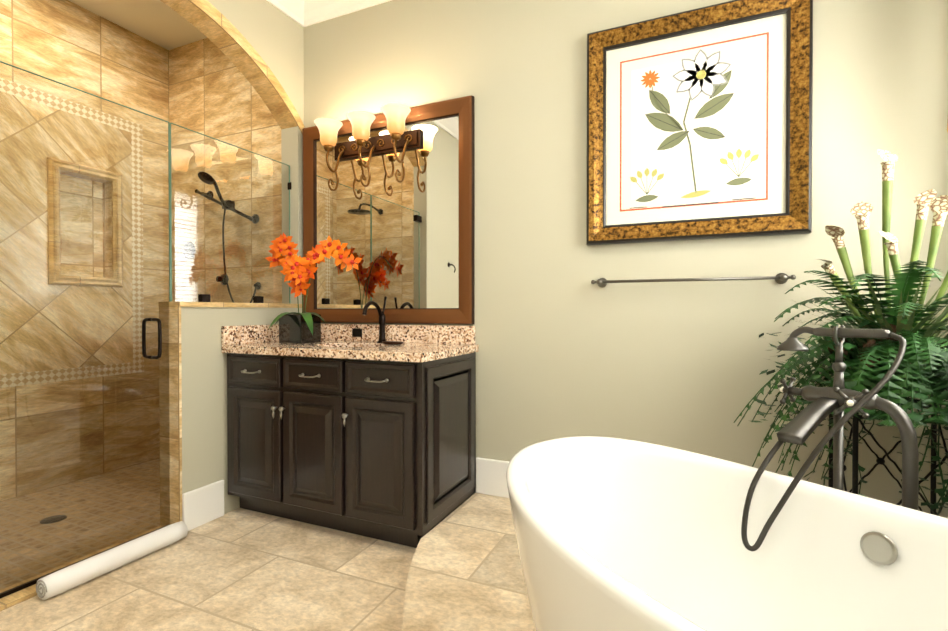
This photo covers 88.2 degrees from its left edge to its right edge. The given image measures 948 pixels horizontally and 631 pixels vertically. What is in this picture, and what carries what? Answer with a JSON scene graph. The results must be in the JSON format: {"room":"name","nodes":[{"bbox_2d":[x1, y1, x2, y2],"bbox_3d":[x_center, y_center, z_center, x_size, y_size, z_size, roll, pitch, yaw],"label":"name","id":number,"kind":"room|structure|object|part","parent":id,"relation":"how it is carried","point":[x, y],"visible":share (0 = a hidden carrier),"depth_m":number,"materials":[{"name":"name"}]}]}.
{"room":"bathroom","nodes":[
{"label":"bathroom","id":0,"kind":"room"},
{"bbox_2d":[0,0,168,501],"bbox_3d":[-2.728,-0.456,2.822,0.150,3.020,2.200,0,1,24],"label":"wall","id":1,"kind":"structure","parent":0,"point":[69,43],"depth_m":3.13,"materials":[{"name":"tile"}]},
{"bbox_2d":[47,157,122,287],"bbox_3d":[-2.484,-0.574,3.150,0.025,0.770,0.420,0,1,24],"label":"trim","id":2,"kind":"structure","parent":1,"relation":"attached to","point":[55,267],"depth_m":3.08,"materials":[{"name":"tile"}]},
{"bbox_2d":[69,0,206,49],"bbox_3d":[-1.227,-1.994,0.441,4.820,0.100,5.300,0,1,24],"label":"ceiling","id":3,"kind":"structure","parent":0,"point":[160,23],"depth_m":3.26,"materials":[{"name":"white paint"}]},
{"bbox_2d":[0,458,415,630],"bbox_3d":[-1.227,1.126,0.470,4.820,0.100,5.300,0,1,24],"label":"floor","id":4,"kind":"structure","parent":0,"point":[239,569],"depth_m":2.03,"materials":[{"name":"tile"}]},
{"bbox_2d":[40,515,66,523],"bbox_3d":[-2.178,1.054,2.536,0.110,0.004,0.110,0,1,24],"label":"floor drain","id":5,"kind":"object","parent":4,"relation":"on","point":[54,518],"depth_m":2.53,"materials":[{"name":"black metal"}]},
{"bbox_2d":[0,525,163,610],"bbox_3d":[-1.647,1.053,2.057,0.140,0.015,0.758,0,1,24],"label":"threshold","id":6,"kind":"object","parent":4,"relation":"on","point":[17,597],"depth_m":1.87,"materials":[{"name":"stone"}]},
{"bbox_2d":[36,521,187,599],"bbox_3d":[-1.498,1.018,2.071,0.084,0.084,0.554,0,1,24],"label":"rolled towel","id":7,"kind":"object","parent":4,"relation":"on","point":[70,577],"visible":1,"depth_m":2.00,"materials":[{"name":"white fabric"}]},
{"bbox_2d":[221,297,478,547],"bbox_3d":[-0.656,0.475,2.598,1.216,1.162,0.629,0,1,24],"label":"bathroom vanity","id":8,"kind":"object","parent":4,"relation":"on","point":[367,430],"visible":1,"depth_m":2.34,"materials":[{"name":"brown wood"}]},
{"bbox_2d":[221,324,478,362],"bbox_3d":[-0.652,0.126,2.605,1.216,0.140,0.606,0,1,24],"label":"countertop","id":9,"kind":"structure","parent":8,"relation":"on","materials":[{"name":"stone"}]},
{"bbox_2d":[265,233,361,343],"bbox_3d":[-0.928,-0.159,2.717,0.614,0.626,0.364,0,1,24],"label":"orchid pot","id":10,"kind":"object","parent":9,"relation":"on","point":[304,327],"visible":1,"depth_m":2.70,"materials":[{"name":"black"}]},
{"bbox_2d":[362,297,386,342],"bbox_3d":[-0.549,0.024,2.717,0.060,0.262,0.219,0,1,24],"label":"faucet","id":11,"kind":"object","parent":9,"relation":"on","point":[382,338],"depth_m":2.76,"materials":[{"name":"black metal"}]},
{"bbox_2d":[352,328,361,336],"bbox_3d":[-0.700,0.103,2.932,0.070,0.050,0.004,0,1,24],"label":"outlet","id":12,"kind":"object","parent":8,"relation":"attached to","point":[356,332],"depth_m":2.93,"materials":[{"name":"black plastic"}]},
{"bbox_2d":[169,38,281,302],"bbox_3d":[-1.781,-0.463,3.522,1.310,3.020,0.150,0,1,24],"label":"wall","id":13,"kind":"structure","parent":0,"point":[213,93],"depth_m":3.43,"materials":[{"name":"tile"}]},
{"bbox_2d":[180,171,260,302],"bbox_3d":[-1.834,-0.478,3.306,0.779,0.879,0.283,0,1,24],"label":"shower head","id":14,"kind":"object","parent":13,"relation":"attached to","point":[204,177],"depth_m":3.27},
{"bbox_2d":[160,0,304,513],"bbox_3d":[-1.472,-0.453,2.426,0.146,3.020,1.600,0,1,24],"label":"wall","id":15,"kind":"structure","parent":0,"point":[204,413],"depth_m":2.60,"materials":[{"name":"beige paint"}]},
{"bbox_2d":[159,307,181,525],"bbox_3d":[-1.490,0.508,2.404,0.148,1.100,0.012,0,1,24],"label":"trim","id":16,"kind":"structure","parent":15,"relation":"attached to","point":[173,417],"depth_m":2.39,"materials":[{"name":"tile"}]},
{"bbox_2d":[182,480,223,530],"bbox_3d":[-1.369,0.962,2.484,0.018,0.190,0.226,0,1,24],"label":"baseboard","id":17,"kind":"structure","parent":15,"relation":"attached to","point":[202,505],"depth_m":2.47,"materials":[{"name":"white wood"}]},
{"bbox_2d":[158,302,301,307],"bbox_3d":[-1.321,-0.058,2.778,0.160,0.025,0.840,0,1,24],"label":"ledge","id":18,"kind":"object","parent":15,"relation":"on","point":[216,304],"depth_m":2.59,"materials":[{"name":"stone"}]},
{"bbox_2d":[170,123,290,303],"bbox_3d":[-1.329,-0.510,2.755,0.010,0.875,0.778,0,1,24],"label":"glass wall","id":19,"kind":"structure","parent":18,"relation":"on","point":[171,222],"depth_m":2.67,"materials":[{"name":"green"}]},
{"bbox_2d":[267,0,303,26],"bbox_3d":[-2.053,-1.880,0.810,0.110,0.135,5.000,0,1,24],"label":"crown molding","id":20,"kind":"structure","parent":15,"relation":"attached to","point":[293,10],"depth_m":2.98,"materials":[{"name":"white paint"}]},
{"bbox_2d":[281,126,302,303],"bbox_3d":[-1.160,-0.637,3.134,0.138,1.125,0.050,0,1,24],"label":"wall","id":21,"kind":"structure","parent":0,"point":[292,147],"depth_m":3.10,"materials":[{"name":"beige paint"}]},
{"bbox_2d":[403,493,534,630],"bbox_3d":[0.507,1.018,1.284,2.016,0.100,2.100,0,1,24],"label":"floor","id":22,"kind":"structure","parent":0,"point":[465,573],"depth_m":1.81,"materials":[{"name":"tile"}]},
{"bbox_2d":[506,436,947,630],"bbox_3d":[0.608,0.669,0.837,0.780,0.606,1.431,0,1,-32],"label":"bathtub","id":23,"kind":"object","parent":22,"relation":"on","point":[615,534],"visible":0.98,"depth_m":1.19,"materials":[{"name":"white ceramic"}]},
{"bbox_2d":[741,325,918,550],"bbox_3d":[0.840,0.498,1.191,0.355,0.942,0.329,0,1,-32],"label":"tub filler","id":24,"kind":"object","parent":22,"relation":"on","point":[838,398],"visible":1,"depth_m":1.21,"materials":[{"name":"grey metal"}]},
{"bbox_2d":[733,149,947,515],"bbox_3d":[1.306,0.201,1.623,0.784,1.536,0.759,0,1,24],"label":"plant","id":25,"kind":"object","parent":22,"relation":"on","point":[921,373],"visible":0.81,"depth_m":1.57,"materials":[{"name":"green plant"}]},
{"bbox_2d":[303,0,947,517],"bbox_3d":[0.398,-0.453,2.490,3.510,3.020,0.260,0,1,24],"label":"wall","id":26,"kind":"structure","parent":0,"point":[567,348],"depth_m":2.43,"materials":[{"name":"beige paint"}]},
{"bbox_2d":[314,103,421,190],"bbox_3d":[-0.617,-0.921,2.776,0.621,0.385,0.235,0,1,24],"label":"sconce","id":27,"kind":"object","parent":26,"relation":"attached to","point":[396,139],"visible":1,"depth_m":2.77,"materials":[{"name":"white glass"}]},
{"bbox_3d":[-0.541,-0.567,2.864,1.176,1.226,0.034,0,1,24],"label":"mirror frame","id":28,"kind":"part","parent":26,"relation":"part of","materials":[{"name":"brown wood"}]},
{"bbox_2d":[476,457,508,497],"bbox_3d":[0.932,0.864,2.232,2.014,0.190,0.020,0,1,24],"label":"baseboard","id":29,"kind":"structure","parent":26,"relation":"attached to","point":[491,478],"depth_m":2.59,"materials":[{"name":"white wood"}]},
{"bbox_2d":[591,273,795,286],"bbox_3d":[0.942,-0.157,2.178,0.826,0.047,0.086,0,1,24],"label":"towel rail","id":30,"kind":"object","parent":26,"relation":"attached to","point":[781,278],"visible":1,"depth_m":2.12,"materials":[{"name":"grey metal"}]},
{"bbox_2d":[586,0,812,245],"bbox_3d":[0.962,-0.845,2.181,0.910,1.010,0.052,0,1,24],"label":"picture frame","id":31,"kind":"object","parent":26,"relation":"attached to","point":[699,123],"visible":1,"depth_m":2.17,"materials":[{"name":"gold metal"}]},
{"bbox_3d":[-2.493,-0.431,0.144,0.140,3.020,3.400,0,1,24],"label":"door frame","id":32,"kind":"structure","parent":0,"visible":0},
{"bbox_2d":[0,61,170,593],"bbox_3d":[-1.641,0.045,2.059,0.010,1.972,0.748,0,1,24],"label":"door","id":33,"kind":"structure","parent":32,"relation":"attached to","point":[168,143],"depth_m":2.06,"materials":[{"name":"clear glass"}]},
{"bbox_2d":[0,182,290,598],"bbox_3d":[-1.476,0.066,2.431,0.134,1.948,1.597,0,1,24],"label":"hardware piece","id":34,"kind":"object","parent":33,"relation":"attached to","point":[207,298],"visible":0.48,"depth_m":2.29,"materials":[{"name":"black metal"}]}
]}

